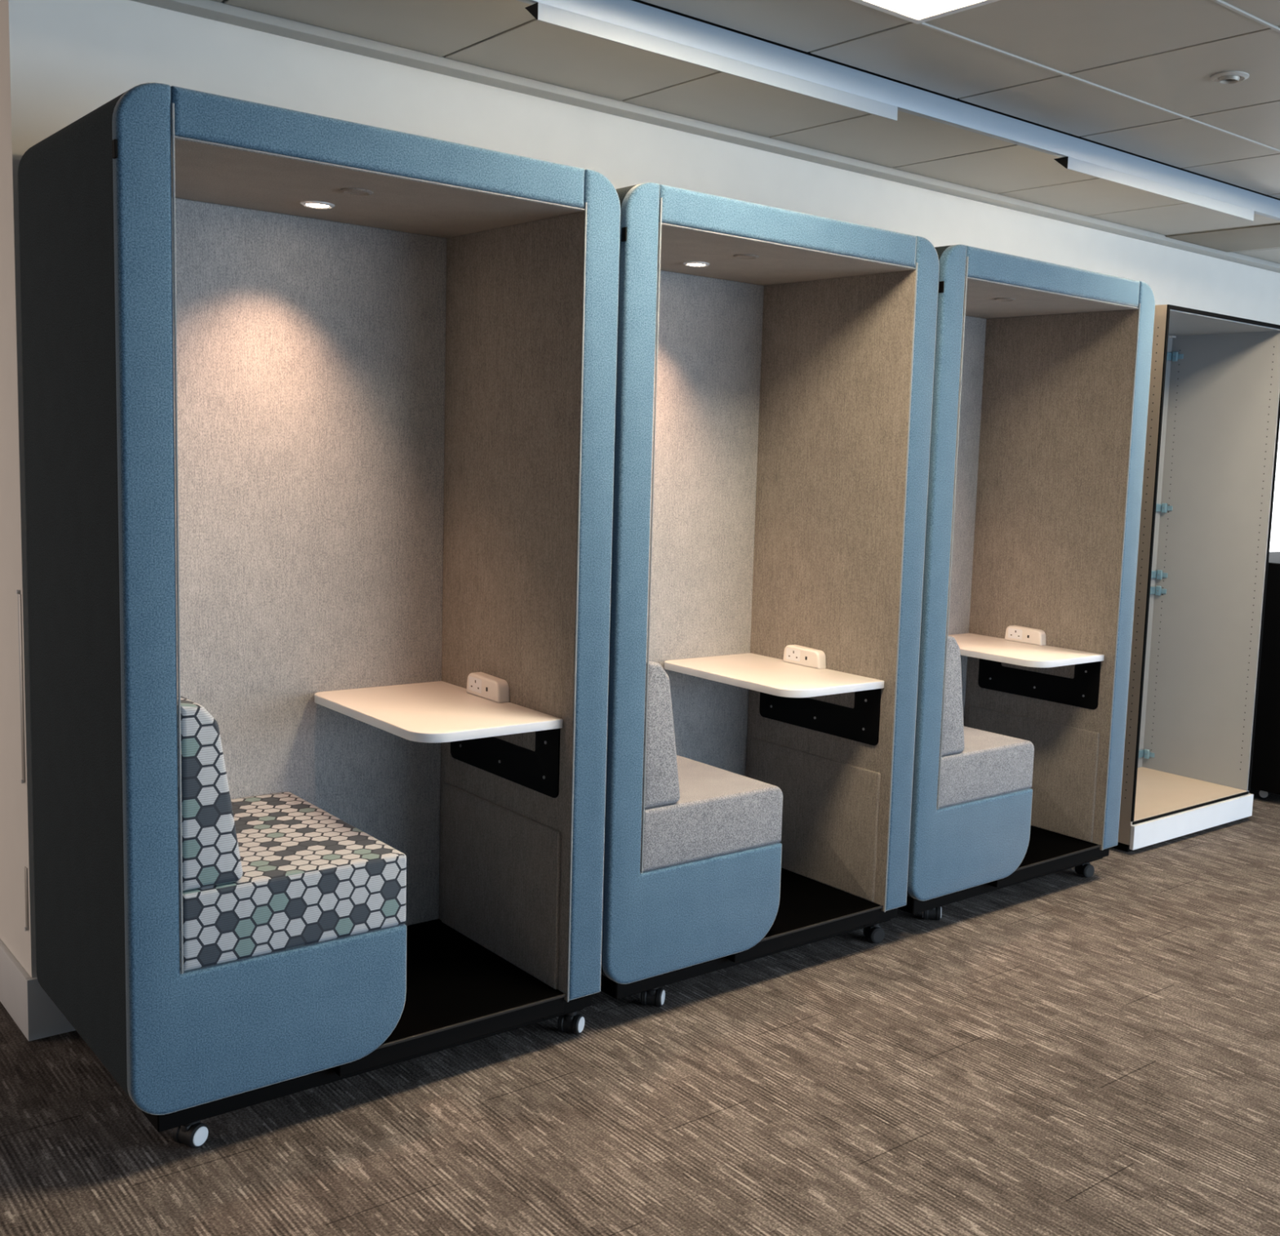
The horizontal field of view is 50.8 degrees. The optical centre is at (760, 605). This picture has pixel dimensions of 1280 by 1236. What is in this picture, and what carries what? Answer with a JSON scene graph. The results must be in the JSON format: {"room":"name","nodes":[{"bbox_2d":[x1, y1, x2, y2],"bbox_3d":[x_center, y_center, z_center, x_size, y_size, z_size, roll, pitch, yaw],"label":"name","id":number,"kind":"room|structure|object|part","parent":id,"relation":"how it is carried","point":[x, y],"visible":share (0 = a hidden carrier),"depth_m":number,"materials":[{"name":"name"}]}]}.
{"room":"open-plan office","nodes":[
{"label":"open-plan office","id":0,"kind":"room"},
{"bbox_2d":[0,285,17,959],"bbox_3d":[-3.148,-0.434,4.894,0.150,2.605,3.993,-3,9,-41],"label":"wall","id":1,"kind":"structure","parent":0,"point":[7,876],"depth_m":3.46,"materials":[{"name":"white paint"}]},
{"bbox_2d":[0,938,31,1038],"bbox_3d":[-3.206,0.792,4.920,0.014,0.160,4.143,-3,9,-41],"label":"baseboard","id":2,"kind":"structure","parent":1,"relation":"attached to","point":[13,977],"depth_m":3.47,"materials":[{"name":"white paint"}]},
{"bbox_2d":[0,788,1279,1235],"bbox_3d":[1.156,1.365,2.240,15.000,0.050,14.000,-3,9,-41],"label":"floor","id":3,"kind":"structure","parent":0,"point":[1066,1052],"depth_m":3.17,"materials":[{"name":"carpet"}]},
{"bbox_2d":[17,82,620,1148],"bbox_3d":[-1.071,0.029,3.293,1.158,2.200,0.793,-3,9,-41],"label":"pod","id":4,"kind":"object","parent":3,"relation":"on","point":[319,411],"visible":1,"depth_m":3.30,"materials":[{"name":"blue fabric"}]},
{"bbox_3d":[-1.313,-0.076,3.566,1.154,2.070,0.044,-3,9,-41],"label":"panel","id":5,"kind":"part","parent":4,"relation":"part of","materials":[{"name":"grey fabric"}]},
{"bbox_3d":[-1.463,-0.011,2.934,0.093,2.070,0.715,-3,9,-41],"label":"panel","id":6,"kind":"part","parent":4,"relation":"part of","materials":[{"name":"grey fabric"}]},
{"bbox_3d":[-1.356,0.356,3.022,0.129,0.394,0.676,-3,9,-41],"label":"backrest","id":7,"kind":"part","parent":4,"relation":"part of","materials":[{"name":"multicoloured fabric"}]},
{"bbox_3d":[-1.024,0.018,2.824,0.606,2.070,0.030,-3,9,-41],"label":"panel","id":8,"kind":"part","parent":4,"relation":"part of","materials":[{"name":"blue fabric"}]},
{"bbox_2d":[179,791,406,971],"bbox_3d":[-1.226,0.628,3.175,0.503,0.170,0.679,-3,9,-41],"label":"seat cushion","id":9,"kind":"object","parent":4,"relation":"on","point":[311,881],"depth_m":2.97,"materials":[{"name":"multicoloured fabric"}]},
{"bbox_2d":[300,200,334,208],"bbox_3d":[-1.074,-0.970,3.242,0.080,0.006,0.080,-3,9,-41],"label":"recessed light","id":10,"kind":"object","parent":4,"relation":"on","point":[313,204],"depth_m":3.23,"materials":[{"name":"white"}]},
{"bbox_2d":[140,920,591,1132],"bbox_3d":[-1.081,1.014,3.417,1.081,0.072,0.749,-3,9,-41],"label":"tray","id":11,"kind":"object","parent":4,"relation":"on","point":[460,989],"depth_m":3.32,"materials":[{"name":"black metal"}]},
{"bbox_3d":[-0.782,-0.975,2.892,0.946,0.094,0.030,-3,9,-41],"label":"rail","id":12,"kind":"part","parent":4,"relation":"part of","materials":[{"name":"blue fabric"}]},
{"bbox_2d":[466,671,509,702],"bbox_3d":[-0.738,0.219,3.613,0.035,0.060,0.175,-3,9,-41],"label":"power socket","id":13,"kind":"object","parent":4,"relation":"attached to","point":[486,686],"depth_m":3.58,"materials":[{"name":"white plastic"}]},
{"bbox_3d":[-0.423,-0.018,3.348,0.105,2.070,0.030,-3,9,-41],"label":"post","id":14,"kind":"part","parent":4,"relation":"part of","materials":[{"name":"blue fabric"}]},
{"bbox_2d":[600,182,939,1006],"bbox_3d":[-0.191,-0.024,4.063,1.158,2.200,0.793,-3,9,-41],"label":"pod","id":15,"kind":"object","parent":3,"relation":"on","point":[775,366],"visible":0.78,"depth_m":4.17,"materials":[{"name":"blue wool"},{"name":"taupe linen"},{"name":"grey linen"}]},
{"bbox_3d":[-0.583,-0.064,3.704,0.093,2.070,0.715,-3,9,-41],"label":"panel","id":16,"kind":"part","parent":15,"relation":"part of","materials":[{"name":"blue fabric"}]},
{"bbox_3d":[-0.475,0.303,3.792,0.129,0.394,0.676,-3,9,-41],"label":"backrest","id":17,"kind":"part","parent":15,"relation":"part of","materials":[{"name":"grey fabric"}]},
{"bbox_3d":[-0.144,-0.035,3.594,0.606,2.070,0.030,-3,9,-41],"label":"panel","id":18,"kind":"part","parent":15,"relation":"part of","materials":[{"name":"blue fabric"}]},
{"bbox_2d":[683,261,709,266],"bbox_3d":[-0.193,-1.022,4.013,0.080,0.006,0.080,-3,9,-41],"label":"recessed light","id":19,"kind":"object","parent":15,"relation":"on","point":[694,264],"depth_m":4.00,"materials":[{"name":"white"}]},
{"bbox_2d":[640,755,782,871],"bbox_3d":[-0.346,0.575,3.946,0.503,0.170,0.679,-3,9,-41],"label":"seat cushion","id":20,"kind":"object","parent":15,"relation":"on","point":[719,815],"depth_m":3.71,"materials":[{"name":"grey fabric"}]},
{"bbox_2d":[600,907,897,999],"bbox_3d":[-0.200,0.961,4.188,1.081,0.072,0.749,-3,9,-41],"label":"tray","id":21,"kind":"object","parent":15,"relation":"on","point":[792,927],"depth_m":3.89,"materials":[{"name":"black metal"}]},
{"bbox_3d":[0.098,-1.028,3.663,0.946,0.094,0.030,-3,9,-41],"label":"rail","id":22,"kind":"part","parent":15,"relation":"part of","materials":[{"name":"blue fabric"}]},
{"bbox_2d":[782,644,826,669],"bbox_3d":[0.142,0.166,4.384,0.035,0.060,0.175,-3,9,-41],"label":"power socket","id":23,"kind":"object","parent":15,"relation":"attached to","point":[811,656],"depth_m":4.36,"materials":[{"name":"white plastic"}]},
{"bbox_3d":[0.457,-0.071,4.119,0.105,2.070,0.030,-3,9,-41],"label":"post","id":24,"kind":"part","parent":15,"relation":"part of","materials":[{"name":"blue fabric"}]},
{"bbox_2d":[897,244,1155,919],"bbox_3d":[0.686,-0.076,4.827,1.158,2.200,0.793,-4,9,-41],"label":"pod","id":25,"kind":"object","parent":3,"relation":"on","point":[1042,369],"visible":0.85,"depth_m":4.92,"materials":[{"name":"blue wool"},{"name":"taupe linen"},{"name":"grey linen"}]},
{"bbox_3d":[0.298,-0.116,4.465,0.093,2.070,0.715,-4,9,-41],"label":"panel","id":26,"kind":"part","parent":25,"relation":"part of","materials":[{"name":"blue fabric"}]},
{"bbox_3d":[0.404,0.251,4.554,0.129,0.394,0.676,-4,9,-41],"label":"backrest","id":27,"kind":"part","parent":25,"relation":"part of","materials":[{"name":"grey fabric"}]},
{"bbox_3d":[0.737,-0.087,4.358,0.606,2.070,0.030,-4,9,-41],"label":"panel","id":28,"kind":"part","parent":25,"relation":"part of","materials":[{"name":"blue fabric"}]},
{"bbox_2d":[936,725,1034,808],"bbox_3d":[0.533,0.523,4.708,0.503,0.170,0.679,-4,9,-41],"label":"seat cushion","id":29,"kind":"object","parent":25,"relation":"on","point":[990,767],"depth_m":4.46,"materials":[{"name":"grey fabric"}]},
{"bbox_2d":[897,847,1109,914],"bbox_3d":[0.677,0.908,4.952,1.081,0.072,0.749,-4,9,-41],"label":"tray","id":30,"kind":"object","parent":25,"relation":"on","point":[1037,862],"depth_m":4.63,"materials":[{"name":"black metal"}]},
{"bbox_2d":[1004,625,1045,645],"bbox_3d":[1.018,0.114,5.150,0.036,0.060,0.175,-3,9,-41],"label":"power socket","id":31,"kind":"object","parent":25,"relation":"attached to","point":[1032,635],"depth_m":5.13,"materials":[{"name":"white plastic"}]},
{"bbox_3d":[0.978,-1.081,4.428,0.946,0.094,0.030,-4,9,-41],"label":"rail","id":32,"kind":"part","parent":25,"relation":"part of","materials":[{"name":"blue fabric"}]},
{"bbox_3d":[1.334,-0.123,4.887,0.105,2.070,0.030,-4,9,-41],"label":"post","id":33,"kind":"part","parent":25,"relation":"part of","materials":[{"name":"blue fabric"}]},
{"bbox_2d":[1111,304,1279,852],"bbox_3d":[1.692,-0.126,5.751,0.930,2.169,0.568,-3,9,-41],"label":"storage cabinet","id":34,"kind":"object","parent":3,"relation":"on","point":[1212,432],"visible":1,"depth_m":5.97,"materials":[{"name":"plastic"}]},
{"bbox_3d":[1.343,-0.126,5.457,0.019,2.129,0.548,-3,9,-41],"label":"panel","id":35,"kind":"part","parent":34,"relation":"part of","materials":[{"name":"beige plastic"}]},
{"bbox_3d":[1.815,0.703,6.303,0.045,0.044,0.062,-3,9,-41],"label":"hinge plate","id":36,"kind":"part","parent":34,"relation":"part of","materials":[{"name":"metal"}]},
{"bbox_3d":[1.845,-0.067,6.216,0.045,0.044,0.062,-3,9,-41],"label":"hinge plate","id":37,"kind":"part","parent":34,"relation":"part of","materials":[{"name":"metal"}]},
{"bbox_3d":[1.847,-0.141,6.208,0.045,0.044,0.062,-3,9,-41],"label":"hinge plate","id":38,"kind":"part","parent":34,"relation":"part of","materials":[{"name":"metal"}]},
{"bbox_3d":[1.859,-0.449,6.173,0.045,0.044,0.062,-3,9,-41],"label":"hinge plate","id":39,"kind":"part","parent":34,"relation":"part of","materials":[{"name":"metal"}]},
{"bbox_3d":[1.885,-1.135,6.096,0.045,0.044,0.062,-3,9,-41],"label":"hinge plate","id":40,"kind":"part","parent":34,"relation":"part of","materials":[{"name":"metal"}]},
{"bbox_3d":[2.024,-0.167,6.051,0.019,2.129,0.548,-3,9,-41],"label":"panel","id":41,"kind":"part","parent":34,"relation":"part of","materials":[{"name":"grey plastic"}]},
{"bbox_2d":[1250,551,1279,798],"bbox_3d":[2.808,0.328,6.746,1.300,1.130,0.786,-3,9,-41],"label":"storage unit","id":42,"kind":"object","parent":3,"relation":"on","point":[1265,772],"visible":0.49,"depth_m":6.26,"materials":[{"name":"metal"}]},
{"bbox_2d":[0,0,1279,977],"bbox_3d":[1.541,-0.407,6.253,8.990,2.605,0.150,-3,9,-41],"label":"wall","id":43,"kind":"structure","parent":0,"point":[61,61],"depth_m":3.69,"materials":[{"name":"white paint"}]},
{"bbox_2d":[16,589,29,931],"bbox_3d":[-1.835,0.391,3.327,0.007,0.865,0.022,-3,9,-41],"label":"strip","id":44,"kind":"object","parent":43,"relation":"attached to","point":[20,621],"visible":1,"depth_m":3.31,"materials":[{"name":"metal"}]},
{"bbox_2d":[26,977,75,1040],"bbox_3d":[1.543,0.816,6.323,9.004,0.160,0.014,-3,9,-41],"label":"baseboard","id":45,"kind":"structure","parent":43,"relation":"attached to","point":[45,1019],"depth_m":3.38,"materials":[{"name":"white paint"}]},
{"bbox_2d":[130,0,1279,272],"bbox_3d":[1.643,-1.681,6.003,9.050,0.032,0.079,-3,9,-41],"label":"trim","id":46,"kind":"structure","parent":43,"relation":"attached to","point":[220,11],"depth_m":4.17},
{"bbox_2d":[1269,426,1279,551],"bbox_3d":[3.036,-0.652,7.522,2.050,1.080,0.070,-3,9,-41],"label":"window","id":47,"kind":"structure","parent":43,"relation":"in","point":[1275,529],"depth_m":7.35,"materials":[{"name":"white glass"}]},
{"bbox_2d":[212,0,1279,263],"bbox_3d":[0.954,-1.303,2.142,15.192,0.054,14.700,-3,9,-41],"label":"ceiling","id":48,"kind":"structure","parent":0,"point":[1131,77],"depth_m":3.72,"materials":[{"name":"tile"}]},
{"bbox_2d":[516,0,1279,221],"bbox_3d":[0.303,-1.435,3.787,14.000,0.104,0.078,-3,9,-41],"label":"ceiling light","id":49,"kind":"object","parent":48,"relation":"attached to","point":[630,23],"visible":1,"depth_m":3.68,"materials":[{"name":"white metal"}]},
{"bbox_2d":[850,0,999,24],"bbox_3d":[0.354,-1.387,2.847,0.598,0.030,0.598,-3,9,-41],"label":"recessed light","id":50,"kind":"object","parent":48,"relation":"in","point":[917,11],"visible":1,"depth_m":3.17,"materials":[{"name":"white paint"}]},
{"bbox_2d":[883,0,961,13],"bbox_3d":[0.354,-1.389,2.846,0.546,0.005,0.546,-3,9,-41],"label":"diffuser","id":51,"kind":"object","parent":50,"relation":"attached to","point":[889,6],"depth_m":3.17,"materials":[{"name":"white plastic"}]},
{"bbox_2d":[1165,223,1279,252],"bbox_3d":[2.290,-1.664,6.047,0.540,0.006,0.706,-3,9,-41],"label":"tile","id":52,"kind":"object","parent":48,"relation":"attached to","point":[1268,236],"depth_m":6.11,"materials":[{"name":"white"}]},
{"bbox_2d":[1209,71,1248,84],"bbox_3d":[1.271,-1.428,3.630,0.100,0.015,0.100,-3,9,-41],"label":"smoke detector","id":53,"kind":"object","parent":48,"relation":"attached to","point":[1227,77],"visible":1,"depth_m":3.61,"materials":[{"name":"plastic"}]}
]}

